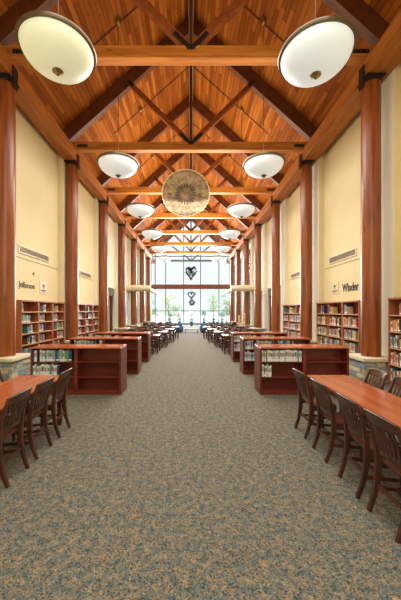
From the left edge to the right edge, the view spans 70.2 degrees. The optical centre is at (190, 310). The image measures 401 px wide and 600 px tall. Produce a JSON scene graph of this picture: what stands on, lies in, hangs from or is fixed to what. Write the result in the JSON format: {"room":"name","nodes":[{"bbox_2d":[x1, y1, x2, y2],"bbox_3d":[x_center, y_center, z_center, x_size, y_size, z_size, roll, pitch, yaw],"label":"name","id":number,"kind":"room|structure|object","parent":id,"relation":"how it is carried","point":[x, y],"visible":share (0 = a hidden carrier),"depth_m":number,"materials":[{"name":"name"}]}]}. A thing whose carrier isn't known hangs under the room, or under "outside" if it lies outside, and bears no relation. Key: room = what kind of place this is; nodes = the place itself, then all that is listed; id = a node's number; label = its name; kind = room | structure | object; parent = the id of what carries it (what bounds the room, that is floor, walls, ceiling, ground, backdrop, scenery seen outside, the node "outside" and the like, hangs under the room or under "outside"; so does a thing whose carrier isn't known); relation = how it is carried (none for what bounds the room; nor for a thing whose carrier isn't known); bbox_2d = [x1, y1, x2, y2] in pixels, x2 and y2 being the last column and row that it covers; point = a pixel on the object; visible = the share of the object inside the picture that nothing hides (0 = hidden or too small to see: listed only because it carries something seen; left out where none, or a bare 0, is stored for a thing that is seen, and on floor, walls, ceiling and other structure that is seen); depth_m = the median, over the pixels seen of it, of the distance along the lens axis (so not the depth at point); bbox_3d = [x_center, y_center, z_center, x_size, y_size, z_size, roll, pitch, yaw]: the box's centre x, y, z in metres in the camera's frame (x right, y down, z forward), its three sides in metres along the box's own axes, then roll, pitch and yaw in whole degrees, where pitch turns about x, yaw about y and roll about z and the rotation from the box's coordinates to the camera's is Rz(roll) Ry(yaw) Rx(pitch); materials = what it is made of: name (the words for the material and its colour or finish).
{"room":"library","nodes":[
{"label":"library","id":0,"kind":"room"},
{"bbox_2d":[16,103,151,339],"bbox_3d":[-5.220,-2.760,16.750,0.460,9.020,39.500,0,0,0],"label":"wall","id":1,"kind":"structure","parent":0,"point":[40,169],"depth_m":10.70,"materials":[{"name":"beige paint"}]},
{"bbox_2d":[18,281,34,288],"bbox_3d":[-5.190,-0.790,9.020,0.012,0.240,0.880,0,0,0],"label":"wall lettering","id":2,"kind":"object","parent":1,"relation":"attached to","point":[24,285],"depth_m":8.93},
{"bbox_2d":[18,244,48,262],"bbox_3d":[-5.185,-1.885,9.490,0.030,0.240,1.820,0,0,0],"label":"air vent","id":3,"kind":"object","parent":1,"relation":"in","point":[21,249],"visible":1,"depth_m":9.31,"materials":[{"name":"metal"}]},
{"bbox_2d":[40,281,46,293],"bbox_3d":[-5.187,-0.820,10.020,0.026,0.420,0.460,0,0,0],"label":"wall sign","id":4,"kind":"object","parent":1,"relation":"attached to","point":[43,285],"visible":1,"depth_m":10.01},
{"bbox_2d":[79,270,90,278],"bbox_3d":[-5.185,-1.785,14.000,0.030,0.240,1.480,0,0,0],"label":"air vent","id":5,"kind":"object","parent":1,"relation":"in","point":[81,273],"visible":1,"depth_m":13.89,"materials":[{"name":"metal"}]},
{"bbox_2d":[127,285,158,294],"bbox_3d":[-4.215,-1.850,26.320,1.930,0.512,6.761,0,0,0],"label":"canopy","id":6,"kind":"object","parent":1,"relation":"attached to","point":[148,288],"visible":1,"depth_m":23.01,"materials":[{"name":"paint"}]},
{"bbox_2d":[151,284,229,288],"bbox_3d":[0.000,-3.050,35.925,9.940,0.560,0.350,0,0,0],"label":"cross beam","id":7,"kind":"structure","parent":1,"relation":"attached to","point":[153,286],"depth_m":35.75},
{"bbox_2d":[108,288,126,330],"bbox_3d":[-7.275,0.050,19.500,3.650,3.400,9.200,0,0,0],"label":"wall","id":8,"kind":"structure","parent":0,"point":[110,291],"depth_m":23.90,"materials":[{"name":"white paint"}]},
{"bbox_2d":[152,227,229,324],"bbox_3d":[0.000,-5.025,36.305,10.400,13.550,0.510,0,0,0],"label":"window","id":9,"kind":"structure","parent":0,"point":[155,256],"depth_m":36.44,"materials":[{"name":"clear glass"}]},
{"bbox_2d":[0,325,400,599],"bbox_3d":[0.000,1.825,16.700,19.200,0.150,40.000,0,0,0],"label":"floor","id":10,"kind":"structure","parent":0,"point":[190,482],"depth_m":2.63,"materials":[{"name":"carpet"}]},
{"bbox_2d":[0,64,29,382],"bbox_3d":[-4.760,-2.250,7.320,0.940,8.000,0.940,0,0,0],"label":"column","id":11,"kind":"structure","parent":10,"relation":"on","point":[13,364],"depth_m":7.14,"materials":[{"name":"brown wood"}]},
{"bbox_2d":[0,43,13,75],"bbox_3d":[-4.770,-6.165,5.265,0.460,0.450,4.102,0,0,0],"label":"beam","id":12,"kind":"structure","parent":11,"relation":"on","point":[6,62],"depth_m":7.00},
{"bbox_2d":[0,0,389,65],"bbox_3d":[0.000,-9.090,7.303,10.300,5.380,0.275,0,0,0],"label":"roof truss","id":13,"kind":"object","parent":12,"relation":"on","point":[369,24],"visible":0.77,"depth_m":7.21,"materials":[{"name":"brown wood"}]},
{"bbox_2d":[14,63,77,160],"bbox_3d":[-4.770,-6.165,9.375,0.460,0.450,4.102,0,0,0],"label":"beam","id":14,"kind":"structure","parent":11,"relation":"on","point":[27,99],"depth_m":8.95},
{"bbox_2d":[0,370,29,440],"bbox_3d":[-2.625,1.295,4.020,0.511,0.918,0.394,0,0,0],"label":"chair","id":15,"kind":"object","parent":10,"relation":"on","point":[1,375],"visible":0.1,"depth_m":4.18,"materials":[{"name":"brown wood"}]},
{"bbox_2d":[0,388,31,487],"bbox_3d":[-2.005,1.295,2.999,0.511,0.918,0.394,0,0,1],"label":"chair","id":16,"kind":"object","parent":10,"relation":"on","point":[21,398],"visible":1,"depth_m":2.98,"materials":[{"name":"brown wood"}]},
{"bbox_2d":[16,300,38,352],"bbox_3d":[-4.989,0.715,8.620,0.302,2.070,0.930,0,0,0],"label":"bookcase","id":17,"kind":"object","parent":10,"relation":"on","point":[30,307],"visible":0.55,"depth_m":8.78,"materials":[{"name":"red wood"}]},
{"bbox_2d":[22,303,357,352],"bbox_3d":[0.000,0.705,11.585,10.292,1.865,6.793,0,0,0],"label":"books","id":18,"kind":"object","parent":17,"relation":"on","point":[348,309],"visible":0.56,"depth_m":9.77,"materials":[{"name":"paper"}]},
{"bbox_2d":[2,377,54,459],"bbox_3d":[-2.005,1.295,3.530,0.511,0.918,0.394,0,0,0],"label":"chair","id":19,"kind":"object","parent":10,"relation":"on","point":[32,413],"visible":0.77,"depth_m":3.45,"materials":[{"name":"brown wood"}]},
{"bbox_2d":[0,375,62,424],"bbox_3d":[-2.310,1.375,3.150,0.700,0.750,2.600,0,0,0],"label":"table","id":20,"kind":"object","parent":10,"relation":"on","point":[8,388],"visible":0.47,"depth_m":3.93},
{"bbox_2d":[39,301,52,343],"bbox_3d":[-4.989,0.715,9.550,0.302,2.070,0.930,0,0,0],"label":"bookcase","id":21,"kind":"object","parent":10,"relation":"on","point":[48,315],"visible":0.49,"depth_m":9.99,"materials":[{"name":"red wood"}]},
{"bbox_2d":[27,368,72,437],"bbox_3d":[-2.005,1.295,4.100,0.511,0.918,0.394,0,0,-1],"label":"chair","id":22,"kind":"object","parent":10,"relation":"on","point":[52,401],"visible":0.73,"depth_m":4.02,"materials":[{"name":"brown wood"}]},
{"bbox_2d":[53,302,64,343],"bbox_3d":[-4.989,0.715,10.480,0.302,2.070,0.930,0,0,0],"label":"bookcase","id":23,"kind":"object","parent":10,"relation":"on","point":[61,306],"visible":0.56,"depth_m":10.92,"materials":[{"name":"red wood"}]},
{"bbox_2d":[64,154,79,343],"bbox_3d":[-4.760,-2.250,11.430,0.940,8.000,0.940,0,0,0],"label":"column","id":24,"kind":"structure","parent":10,"relation":"on","point":[72,166],"depth_m":11.24,"materials":[{"name":"brown wood"}]},
{"bbox_2d":[30,344,126,394],"bbox_3d":[-2.405,1.252,6.210,1.894,0.996,0.570,0,0,0],"label":"bookcase","id":25,"kind":"object","parent":10,"relation":"on","point":[98,369],"visible":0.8,"depth_m":6.19,"materials":[{"name":"brown wood"}]},
{"bbox_2d":[78,304,85,336],"bbox_3d":[-4.989,0.715,12.690,0.302,2.070,0.930,0,0,0],"label":"bookcase","id":26,"kind":"object","parent":10,"relation":"on","point":[82,307],"visible":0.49,"depth_m":13.13,"materials":[{"name":"red wood"}]},
{"bbox_2d":[86,304,92,336],"bbox_3d":[-4.989,0.715,13.620,0.302,2.070,0.930,0,0,0],"label":"bookcase","id":27,"kind":"object","parent":10,"relation":"on","point":[90,320],"visible":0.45,"depth_m":14.06,"materials":[{"name":"red wood"}]},
{"bbox_2d":[93,305,98,331],"bbox_3d":[-4.989,0.715,14.550,0.302,2.070,0.930,0,0,0],"label":"bookcase","id":28,"kind":"object","parent":10,"relation":"on","point":[95,307],"visible":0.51,"depth_m":14.99,"materials":[{"name":"red wood"}]},
{"bbox_2d":[70,337,140,373],"bbox_3d":[-2.405,1.252,8.130,1.894,0.996,0.570,0,0,0],"label":"bookcase","id":29,"kind":"object","parent":10,"relation":"on","point":[133,343],"visible":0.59,"depth_m":8.11,"materials":[{"name":"brown wood"}]},
{"bbox_2d":[98,196,113,331],"bbox_3d":[-4.760,-2.250,15.540,0.940,8.000,0.940,0,0,0],"label":"column","id":30,"kind":"structure","parent":10,"relation":"on","point":[103,205],"depth_m":15.34,"materials":[{"name":"brown wood"}]},
{"bbox_2d":[78,153,107,200],"bbox_3d":[-4.770,-6.165,13.485,0.460,0.450,4.102,0,0,0],"label":"beam","id":31,"kind":"structure","parent":30,"relation":"on","point":[85,174],"depth_m":13.28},
{"bbox_2d":[109,296,112,330],"bbox_3d":[-5.270,0.380,18.800,0.180,2.740,0.240,0,0,0],"label":"wooden post","id":32,"kind":"object","parent":10,"relation":"on","point":[111,297],"visible":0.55,"depth_m":18.70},
{"bbox_2d":[113,220,129,331],"bbox_3d":[-4.760,-2.250,19.650,0.940,8.000,0.940,0,0,0],"label":"column","id":33,"kind":"structure","parent":10,"relation":"on","point":[122,227],"depth_m":19.44,"materials":[{"name":"brown wood"}]},
{"bbox_2d":[108,195,124,223],"bbox_3d":[-4.770,-6.165,17.595,0.460,0.450,4.102,0,0,0],"label":"beam","id":34,"kind":"structure","parent":33,"relation":"on","point":[113,210],"depth_m":17.54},
{"bbox_2d":[93,332,150,361],"bbox_3d":[-2.405,1.252,10.020,1.894,0.996,0.570,0,0,0],"label":"bookcase","id":35,"kind":"object","parent":10,"relation":"on","point":[145,336],"visible":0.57,"depth_m":10.01,"materials":[{"name":"brown wood"}]},
{"bbox_2d":[127,236,139,328],"bbox_3d":[-4.760,-2.250,23.760,0.940,8.000,0.940,0,0,0],"label":"column","id":36,"kind":"structure","parent":10,"relation":"on","point":[133,241],"depth_m":23.56,"materials":[{"name":"brown wood"}]},
{"bbox_2d":[125,219,135,238],"bbox_3d":[-4.770,-6.165,21.705,0.460,0.450,4.102,0,0,0],"label":"beam","id":37,"kind":"structure","parent":36,"relation":"on","point":[129,231],"depth_m":21.75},
{"bbox_2d":[137,250,144,325],"bbox_3d":[-4.760,-2.250,27.870,0.940,8.000,0.940,0,0,0],"label":"column","id":38,"kind":"structure","parent":10,"relation":"on","point":[142,252],"depth_m":27.70,"materials":[{"name":"brown wood"}]},
{"bbox_2d":[136,234,144,249],"bbox_3d":[-4.770,-6.165,25.815,0.460,0.450,4.102,0,0,0],"label":"beam","id":39,"kind":"structure","parent":38,"relation":"on","point":[140,245],"depth_m":26.14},
{"bbox_2d":[145,258,152,324],"bbox_3d":[-4.760,-2.250,31.980,0.940,8.000,0.940,0,0,0],"label":"column","id":40,"kind":"structure","parent":10,"relation":"on","point":[148,321],"depth_m":31.78,"materials":[{"name":"brown wood"}]},
{"bbox_2d":[148,331,167,347],"bbox_3d":[-2.225,1.375,14.050,2.150,0.750,0.900,0,0,0],"label":"table","id":41,"kind":"object","parent":10,"relation":"on","point":[159,332],"visible":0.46,"depth_m":13.67,"materials":[{"name":"laminate"}]},
{"bbox_2d":[214,331,233,347],"bbox_3d":[2.225,1.375,14.050,2.150,0.750,0.900,0,0,0],"label":"table","id":42,"kind":"object","parent":10,"relation":"on","point":[215,332],"visible":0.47,"depth_m":13.67,"materials":[{"name":"laminate"}]},
{"bbox_2d":[227,258,235,324],"bbox_3d":[4.620,-2.250,31.980,0.940,8.000,0.940,0,0,0],"label":"column","id":43,"kind":"structure","parent":10,"relation":"on","point":[231,321],"depth_m":31.78,"materials":[{"name":"brown wood"}]},
{"bbox_2d":[235,247,243,325],"bbox_3d":[4.620,-2.250,27.870,0.940,8.000,0.940,0,0,0],"label":"column","id":44,"kind":"structure","parent":10,"relation":"on","point":[238,252],"depth_m":27.67,"materials":[{"name":"brown wood"}]},
{"bbox_2d":[242,236,252,328],"bbox_3d":[4.620,-2.250,23.760,0.940,8.000,0.940,0,0,0],"label":"column","id":45,"kind":"structure","parent":10,"relation":"on","point":[245,241],"depth_m":23.56,"materials":[{"name":"brown wood"}]},
{"bbox_2d":[236,235,249,249],"bbox_3d":[4.715,-6.165,25.815,0.570,0.450,4.102,0,0,0],"label":"beam","id":46,"kind":"structure","parent":45,"relation":"on","point":[240,246],"depth_m":26.25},
{"bbox_2d":[250,220,266,331],"bbox_3d":[4.620,-2.250,19.650,0.940,8.000,0.940,0,0,0],"label":"column","id":47,"kind":"structure","parent":10,"relation":"on","point":[257,227],"depth_m":19.44,"materials":[{"name":"brown wood"}]},
{"bbox_2d":[244,221,262,239],"bbox_3d":[4.715,-6.165,21.705,0.570,0.450,4.102,0,0,0],"label":"beam","id":48,"kind":"structure","parent":47,"relation":"on","point":[249,234],"depth_m":21.96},
{"bbox_2d":[231,332,286,361],"bbox_3d":[2.370,1.252,10.020,1.864,0.996,0.570,0,0,0],"label":"bookcase","id":49,"kind":"object","parent":10,"relation":"on","point":[235,355],"visible":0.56,"depth_m":10.00,"materials":[{"name":"brown wood"}]},
{"bbox_2d":[269,296,270,330],"bbox_3d":[5.270,0.380,18.800,0.180,2.740,0.240,0,0,0],"label":"wooden post","id":50,"kind":"object","parent":10,"relation":"on","point":[269,296],"visible":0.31,"depth_m":18.75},
{"bbox_2d":[265,196,280,331],"bbox_3d":[4.620,-2.250,15.540,0.940,8.000,0.940,0,0,0],"label":"column","id":51,"kind":"structure","parent":10,"relation":"on","point":[275,205],"depth_m":15.35,"materials":[{"name":"brown wood"}]},
{"bbox_2d":[255,195,281,224],"bbox_3d":[4.715,-6.165,17.595,0.570,0.450,4.102,0,0,0],"label":"beam","id":52,"kind":"structure","parent":51,"relation":"on","point":[264,214],"depth_m":17.73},
{"bbox_2d":[240,337,310,373],"bbox_3d":[2.370,1.252,8.130,1.864,0.996,0.570,0,0,0],"label":"bookcase","id":53,"kind":"object","parent":10,"relation":"on","point":[246,367],"visible":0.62,"depth_m":7.96,"materials":[{"name":"brown wood"}]},
{"bbox_2d":[283,305,288,336],"bbox_3d":[4.989,0.720,14.550,0.302,2.060,0.930,0,0,0],"label":"bookcase","id":54,"kind":"object","parent":10,"relation":"on","point":[284,306],"visible":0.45,"depth_m":14.99,"materials":[{"name":"red wood"}]},
{"bbox_2d":[289,304,295,336],"bbox_3d":[4.989,0.720,13.620,0.302,2.060,0.930,0,0,0],"label":"bookcase","id":55,"kind":"object","parent":10,"relation":"on","point":[292,305],"visible":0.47,"depth_m":14.06,"materials":[{"name":"red wood"}]},
{"bbox_2d":[296,304,299,336],"bbox_3d":[4.989,0.720,12.690,0.302,2.060,0.930,0,0,0],"label":"bookcase","id":56,"kind":"object","parent":10,"relation":"on","point":[297,305],"visible":0.16,"depth_m":13.13,"materials":[{"name":"red wood"}]},
{"bbox_2d":[254,344,348,394],"bbox_3d":[2.370,1.252,6.210,1.864,0.996,0.570,0,0,0],"label":"bookcase","id":57,"kind":"object","parent":10,"relation":"on","point":[317,359],"visible":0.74,"depth_m":6.20,"materials":[{"name":"brown wood"}]},
{"bbox_2d":[298,154,317,343],"bbox_3d":[4.620,-2.250,11.430,0.940,8.000,0.940,0,0,0],"label":"column","id":58,"kind":"structure","parent":10,"relation":"on","point":[305,167],"depth_m":11.23,"materials":[{"name":"brown wood"}]},
{"bbox_2d":[272,152,314,201],"bbox_3d":[4.715,-6.165,13.485,0.570,0.450,4.102,0,0,0],"label":"beam","id":59,"kind":"structure","parent":58,"relation":"on","point":[291,179],"depth_m":13.39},
{"bbox_2d":[292,368,336,438],"bbox_3d":[1.750,1.295,4.089,0.511,0.918,0.394,0,0,-2],"label":"chair","id":60,"kind":"object","parent":10,"relation":"on","point":[299,375],"visible":0.79,"depth_m":4.00,"materials":[{"name":"brown wood"}]},
{"bbox_2d":[316,302,327,343],"bbox_3d":[4.989,0.720,10.550,0.302,2.060,0.930,0,0,0],"label":"bookcase","id":61,"kind":"object","parent":10,"relation":"on","point":[318,305],"visible":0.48,"depth_m":10.99,"materials":[{"name":"red wood"}]},
{"bbox_2d":[328,301,341,343],"bbox_3d":[4.989,0.720,9.620,0.302,2.060,0.930,0,0,0],"label":"bookcase","id":62,"kind":"object","parent":10,"relation":"on","point":[336,304],"visible":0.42,"depth_m":10.00,"materials":[{"name":"red wood"}]},
{"bbox_2d":[310,378,362,462],"bbox_3d":[1.750,1.295,3.465,0.511,0.918,0.394,0,0,0],"label":"chair","id":63,"kind":"object","parent":10,"relation":"on","point":[336,419],"visible":0.7,"depth_m":3.38,"materials":[{"name":"brown wood"}]},
{"bbox_2d":[342,300,360,352],"bbox_3d":[4.989,0.720,8.690,0.302,2.060,0.930,0,0,0],"label":"bookcase","id":64,"kind":"object","parent":10,"relation":"on","point":[356,305],"visible":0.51,"depth_m":8.83,"materials":[{"name":"red wood"}]},
{"bbox_2d":[307,375,400,429],"bbox_3d":[2.120,1.375,3.160,0.620,0.750,2.620,0,0,0],"label":"table","id":65,"kind":"object","parent":10,"relation":"on","point":[387,405],"visible":0.6,"depth_m":3.41,"materials":[{"name":"wood"}]},
{"bbox_2d":[339,368,387,433],"bbox_3d":[2.445,1.295,4.050,0.511,0.918,0.394,0,0,0],"label":"chair","id":66,"kind":"object","parent":10,"relation":"on","point":[380,374],"visible":0.36,"depth_m":4.06,"materials":[{"name":"brown wood"}]},
{"bbox_2d":[335,392,400,498],"bbox_3d":[1.750,1.295,2.831,0.511,0.918,0.394,0,0,2],"label":"chair","id":67,"kind":"object","parent":10,"relation":"on","point":[347,405],"visible":0.76,"depth_m":2.75,"materials":[{"name":"brown wood"}]},
{"bbox_2d":[349,64,387,382],"bbox_3d":[4.620,-2.250,7.320,0.940,8.000,0.940,0,0,0],"label":"column","id":68,"kind":"structure","parent":10,"relation":"on","point":[371,356],"depth_m":7.15,"materials":[{"name":"brown wood"}]},
{"bbox_2d":[302,63,384,162],"bbox_3d":[4.715,-6.165,9.375,0.570,0.450,4.102,0,0,0],"label":"beam","id":69,"kind":"structure","parent":68,"relation":"on","point":[348,104],"depth_m":9.03,"materials":[{"name":"wood"}]},
{"bbox_2d":[364,9,400,78],"bbox_3d":[4.715,-6.165,5.265,0.570,0.450,4.102,0,0,0],"label":"beam","id":70,"kind":"structure","parent":68,"relation":"on","point":[385,56],"depth_m":6.65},
{"bbox_2d":[362,377,400,444],"bbox_3d":[2.445,1.295,3.530,0.511,0.918,0.394,0,0,0],"label":"chair","id":71,"kind":"object","parent":10,"relation":"on","point":[396,380],"visible":0.16,"depth_m":3.66,"materials":[{"name":"brown wood"}]},
{"bbox_2d":[363,408,400,543],"bbox_3d":[1.750,1.295,2.330,0.511,0.918,0.394,0,0,-1],"label":"chair","id":72,"kind":"object","parent":10,"relation":"on","point":[375,421],"visible":1,"depth_m":2.38,"materials":[{"name":"brown wood"}]},
{"bbox_2d":[388,297,400,387],"bbox_3d":[4.859,0.720,6.360,0.302,2.060,0.930,0,0,0],"label":"bookcase","id":73,"kind":"object","parent":10,"relation":"on","point":[393,303],"visible":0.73,"depth_m":6.79,"materials":[{"name":"red wood"}]},
{"bbox_2d":[0,0,400,254],"bbox_3d":[0.000,-9.380,17.000,11.200,5.240,40.400,0,0,0],"label":"ceiling","id":74,"kind":"structure","parent":0,"point":[95,18],"depth_m":11.26,"materials":[{"name":"wood"}]},
{"bbox_2d":[15,0,96,84],"bbox_3d":[-2.450,-6.960,5.250,1.357,5.260,1.357,0,0,34],"label":"pendant","id":75,"kind":"object","parent":74,"relation":"hanging from","point":[55,46],"visible":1,"depth_m":4.94,"materials":[{"name":"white glass"}]},
{"bbox_2d":[95,6,137,44],"bbox_3d":[-1.910,-10.051,9.520,3.601,3.246,0.028,0,0,0],"label":"conduit","id":76,"kind":"object","parent":74,"relation":"attached to","point":[137,6],"visible":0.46,"depth_m":9.51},
{"bbox_2d":[97,16,138,178],"bbox_3d":[-2.400,-7.010,9.400,1.357,5.260,1.357,0,0,-11],"label":"pendant","id":77,"kind":"object","parent":74,"relation":"hanging from","point":[119,165],"visible":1,"depth_m":9.10,"materials":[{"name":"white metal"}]},
{"bbox_2d":[126,106,154,218],"bbox_3d":[-2.400,-7.010,13.500,1.357,5.260,1.357,0,0,34],"label":"pendant","id":78,"kind":"object","parent":74,"relation":"hanging from","point":[140,210],"visible":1,"depth_m":13.20,"materials":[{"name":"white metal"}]},
{"bbox_2d":[114,67,187,133],"bbox_3d":[-1.910,-10.051,13.620,3.601,3.246,0.028,0,0,0],"label":"conduit","id":79,"kind":"object","parent":74,"relation":"attached to","point":[187,67],"visible":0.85,"depth_m":13.61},
{"bbox_2d":[141,154,162,239],"bbox_3d":[-2.400,-7.010,17.600,1.357,5.260,1.357,0,0,11],"label":"pendant","id":80,"kind":"object","parent":74,"relation":"hanging from","point":[150,233],"visible":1,"depth_m":17.22,"materials":[{"name":"white glass"}]},
{"bbox_2d":[151,185,167,252],"bbox_3d":[-2.400,-7.010,21.700,1.357,5.260,1.357,0,0,11],"label":"pendant","id":81,"kind":"object","parent":74,"relation":"hanging from","point":[159,248],"visible":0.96,"depth_m":21.41,"materials":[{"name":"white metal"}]},
{"bbox_2d":[157,207,171,262],"bbox_3d":[-2.400,-7.010,25.800,1.357,5.260,1.357,0,0,-11],"label":"pendant","id":82,"kind":"object","parent":74,"relation":"hanging from","point":[163,258],"visible":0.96,"depth_m":25.53,"materials":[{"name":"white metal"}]},
{"bbox_2d":[63,18,317,152],"bbox_3d":[0.000,-9.090,11.412,10.300,5.380,0.275,0,0,0],"label":"roof truss","id":83,"kind":"object","parent":74,"relation":"attached to","point":[130,79],"visible":0.81,"depth_m":11.32,"materials":[{"name":"brown wood"}]},
{"bbox_2d":[97,96,283,193],"bbox_3d":[0.000,-9.090,15.523,10.300,5.380,0.275,0,0,0],"label":"roof truss","id":84,"kind":"object","parent":74,"relation":"attached to","point":[182,108],"visible":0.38,"depth_m":15.43,"materials":[{"name":"brown wood"}]},
{"bbox_2d":[161,169,209,216],"bbox_3d":[-0.270,-6.170,15.165,2.556,2.556,0.588,0,0,0],"label":"woven basket","id":85,"kind":"object","parent":84,"relation":"hanging from","point":[186,193],"visible":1,"depth_m":14.96,"materials":[{"name":"wicker"}]},
{"bbox_2d":[117,153,263,218],"bbox_3d":[0.000,-9.090,19.633,10.300,5.380,0.275,0,0,0],"label":"roof truss","id":86,"kind":"object","parent":74,"relation":"attached to","point":[176,157],"visible":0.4,"depth_m":19.54,"materials":[{"name":"brown wood"}]},
{"bbox_2d":[129,186,251,234],"bbox_3d":[0.000,-9.090,23.742,10.300,5.380,0.275,0,0,0],"label":"roof truss","id":87,"kind":"object","parent":74,"relation":"attached to","point":[217,197],"visible":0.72,"depth_m":23.65,"materials":[{"name":"brown wood"}]},
{"bbox_2d":[165,219,216,261],"bbox_3d":[0.000,-8.997,36.200,9.934,5.454,0.140,0,0,0],"label":"truss","id":88,"kind":"object","parent":74,"relation":"attached to","point":[188,221],"visible":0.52,"depth_m":36.14,"materials":[{"name":"grey paint"}]},
{"bbox_2d":[188,0,193,156],"bbox_3d":[0.000,-11.530,16.460,0.220,0.460,38.880,0,0,0],"label":"ridge beam","id":89,"kind":"structure","parent":74,"relation":"attached to","point":[188,0],"depth_m":10.96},
{"bbox_2d":[139,205,242,245],"bbox_3d":[0.000,-9.090,27.852,10.300,5.380,0.275,0,0,0],"label":"roof truss","id":90,"kind":"object","parent":74,"relation":"attached to","point":[207,208],"visible":0.57,"depth_m":27.76,"materials":[{"name":"brown wood"}]},
{"bbox_2d":[146,219,235,253],"bbox_3d":[0.000,-9.090,31.962,10.300,5.380,0.275,0,0,0],"label":"roof truss","id":91,"kind":"object","parent":74,"relation":"attached to","point":[170,227],"visible":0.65,"depth_m":31.87,"materials":[{"name":"brown wood"}]},
{"bbox_2d":[210,207,224,262],"bbox_3d":[2.400,-7.010,25.800,1.357,5.260,1.357,0,0,11],"label":"pendant","id":92,"kind":"object","parent":74,"relation":"hanging from","point":[215,258],"visible":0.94,"depth_m":25.53,"materials":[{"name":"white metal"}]},
{"bbox_2d":[214,185,230,252],"bbox_3d":[2.400,-7.010,21.700,1.357,5.260,1.357,0,0,-11],"label":"pendant","id":93,"kind":"object","parent":74,"relation":"hanging from","point":[220,248],"visible":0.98,"depth_m":21.41,"materials":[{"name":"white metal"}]},
{"bbox_2d":[219,154,240,239],"bbox_3d":[2.400,-7.010,17.600,1.357,5.260,1.357,0,0,-11],"label":"pendant","id":94,"kind":"object","parent":74,"relation":"hanging from","point":[229,234],"visible":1,"depth_m":17.21,"materials":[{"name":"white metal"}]},
{"bbox_2d":[194,67,267,133],"bbox_3d":[1.910,-10.051,13.620,3.601,3.246,0.028,0,0,0],"label":"conduit","id":95,"kind":"object","parent":74,"relation":"attached to","point":[194,67],"visible":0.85,"depth_m":13.61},
{"bbox_2d":[227,106,255,218],"bbox_3d":[2.400,-7.010,13.500,1.357,5.260,1.357,0,0,-34],"label":"pendant","id":96,"kind":"object","parent":74,"relation":"hanging from","point":[241,210],"visible":1,"depth_m":13.20,"materials":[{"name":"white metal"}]},
{"bbox_2d":[243,16,284,178],"bbox_3d":[2.400,-7.010,9.400,1.357,5.260,1.357,0,0,11],"label":"pendant","id":97,"kind":"object","parent":74,"relation":"hanging from","point":[261,165],"visible":1,"depth_m":9.10,"materials":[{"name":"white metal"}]},
{"bbox_2d":[244,6,284,42],"bbox_3d":[1.910,-10.051,9.520,3.601,3.246,0.028,0,0,0],"label":"conduit","id":98,"kind":"object","parent":74,"relation":"attached to","point":[244,6],"visible":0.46,"depth_m":9.51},
{"bbox_2d":[278,0,357,87],"bbox_3d":[2.330,-6.960,5.330,1.357,5.260,1.357,0,0,34],"label":"pendant","id":99,"kind":"object","parent":74,"relation":"hanging from","point":[320,48],"visible":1,"depth_m":5.01,"materials":[{"name":"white glass"}]},
{"bbox_2d":[261,286,280,330],"bbox_3d":[7.275,0.050,19.500,3.650,3.400,9.200,0,0,0],"label":"wall","id":100,"kind":"structure","parent":0,"point":[269,290],"depth_m":23.90,"materials":[{"name":"white paint"}]},
{"bbox_2d":[234,62,400,355],"bbox_3d":[5.220,-2.760,16.750,0.460,9.020,39.500,0,0,0],"label":"wall","id":101,"kind":"structure","parent":0,"point":[336,175],"depth_m":9.78,"materials":[{"name":"beige paint"}]},
{"bbox_2d":[223,285,254,294],"bbox_3d":[4.215,-1.850,26.320,1.930,0.512,6.761,0,0,0],"label":"canopy","id":102,"kind":"object","parent":101,"relation":"attached to","point":[233,288],"visible":0.98,"depth_m":23.01,"materials":[{"name":"paint"}]},
{"bbox_2d":[234,248,254,326],"bbox_3d":[5.310,-2.075,29.925,0.060,6.950,12.050,0,0,0],"label":"window","id":103,"kind":"structure","parent":101,"relation":"in","point":[250,248],"depth_m":25.78,"materials":[{"name":"clear glass"}]},
{"bbox_2d":[331,281,338,293],"bbox_3d":[5.187,-0.825,10.270,0.026,0.430,0.520,0,0,0],"label":"wall sign","id":104,"kind":"object","parent":101,"relation":"attached to","point":[335,285],"visible":1,"depth_m":10.22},
{"bbox_2d":[329,247,356,264],"bbox_3d":[5.185,-1.870,9.820,0.030,0.250,1.760,0,0,0],"label":"air vent","id":105,"kind":"object","parent":101,"relation":"in","point":[352,252],"visible":1,"depth_m":9.70,"materials":[{"name":"metal"}]},
{"bbox_2d":[342,282,358,291],"bbox_3d":[5.190,-0.785,9.300,0.012,0.270,0.950,0,0,0],"label":"wall sign","id":106,"kind":"object","parent":101,"relation":"attached to","point":[345,287],"depth_m":9.26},
{"label":"outside","id":107,"kind":"structure","parent":0,"visible":0},
{"bbox_2d":[152,316,228,322],"bbox_3d":[0.000,1.925,73.350,120.000,0.250,73.300,0,0,0],"label":"ground","id":108,"kind":"structure","parent":107,"point":[196,319],"depth_m":60.36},
{"bbox_2d":[160,292,176,318],"bbox_3d":[-3.816,-0.632,45.153,2.904,4.870,2.687,0,0,28],"label":"young tree","id":109,"kind":"object","parent":108,"relation":"on","point":[171,294],"visible":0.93,"depth_m":44.82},
{"bbox_2d":[171,304,182,321],"bbox_3d":[-2.101,0.276,46.954,2.306,3.056,2.573,0,0,0],"label":"young tree","id":110,"kind":"object","parent":108,"relation":"on","point":[176,307],"visible":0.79,"depth_m":46.80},
{"bbox_2d":[207,290,220,312],"bbox_3d":[3.472,-0.882,43.968,2.502,5.368,3.490,0,0,0],"label":"young tree","id":111,"kind":"object","parent":108,"relation":"on","point":[214,304],"visible":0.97,"depth_m":43.88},
{"bbox_2d":[219,299,228,321],"bbox_3d":[5.298,0.011,41.596,2.432,3.584,2.734,0,0,33],"label":"young tree","id":112,"kind":"object","parent":108,"relation":"on","point":[224,300],"visible":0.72,"depth_m":41.50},
{"bbox_3d":[0.001,-5.766,35.500,0.022,1.068,0.023,0,0,0],"label":"cord","id":113,"kind":"object","parent":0,"visible":0},
{"bbox_2d":[185,266,196,280],"bbox_3d":[0.018,-4.704,35.483,1.670,1.838,0.492,0,0,2],"label":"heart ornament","id":114,"kind":"object","parent":113,"relation":"hanging from","point":[189,269],"visible":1,"depth_m":35.44,"materials":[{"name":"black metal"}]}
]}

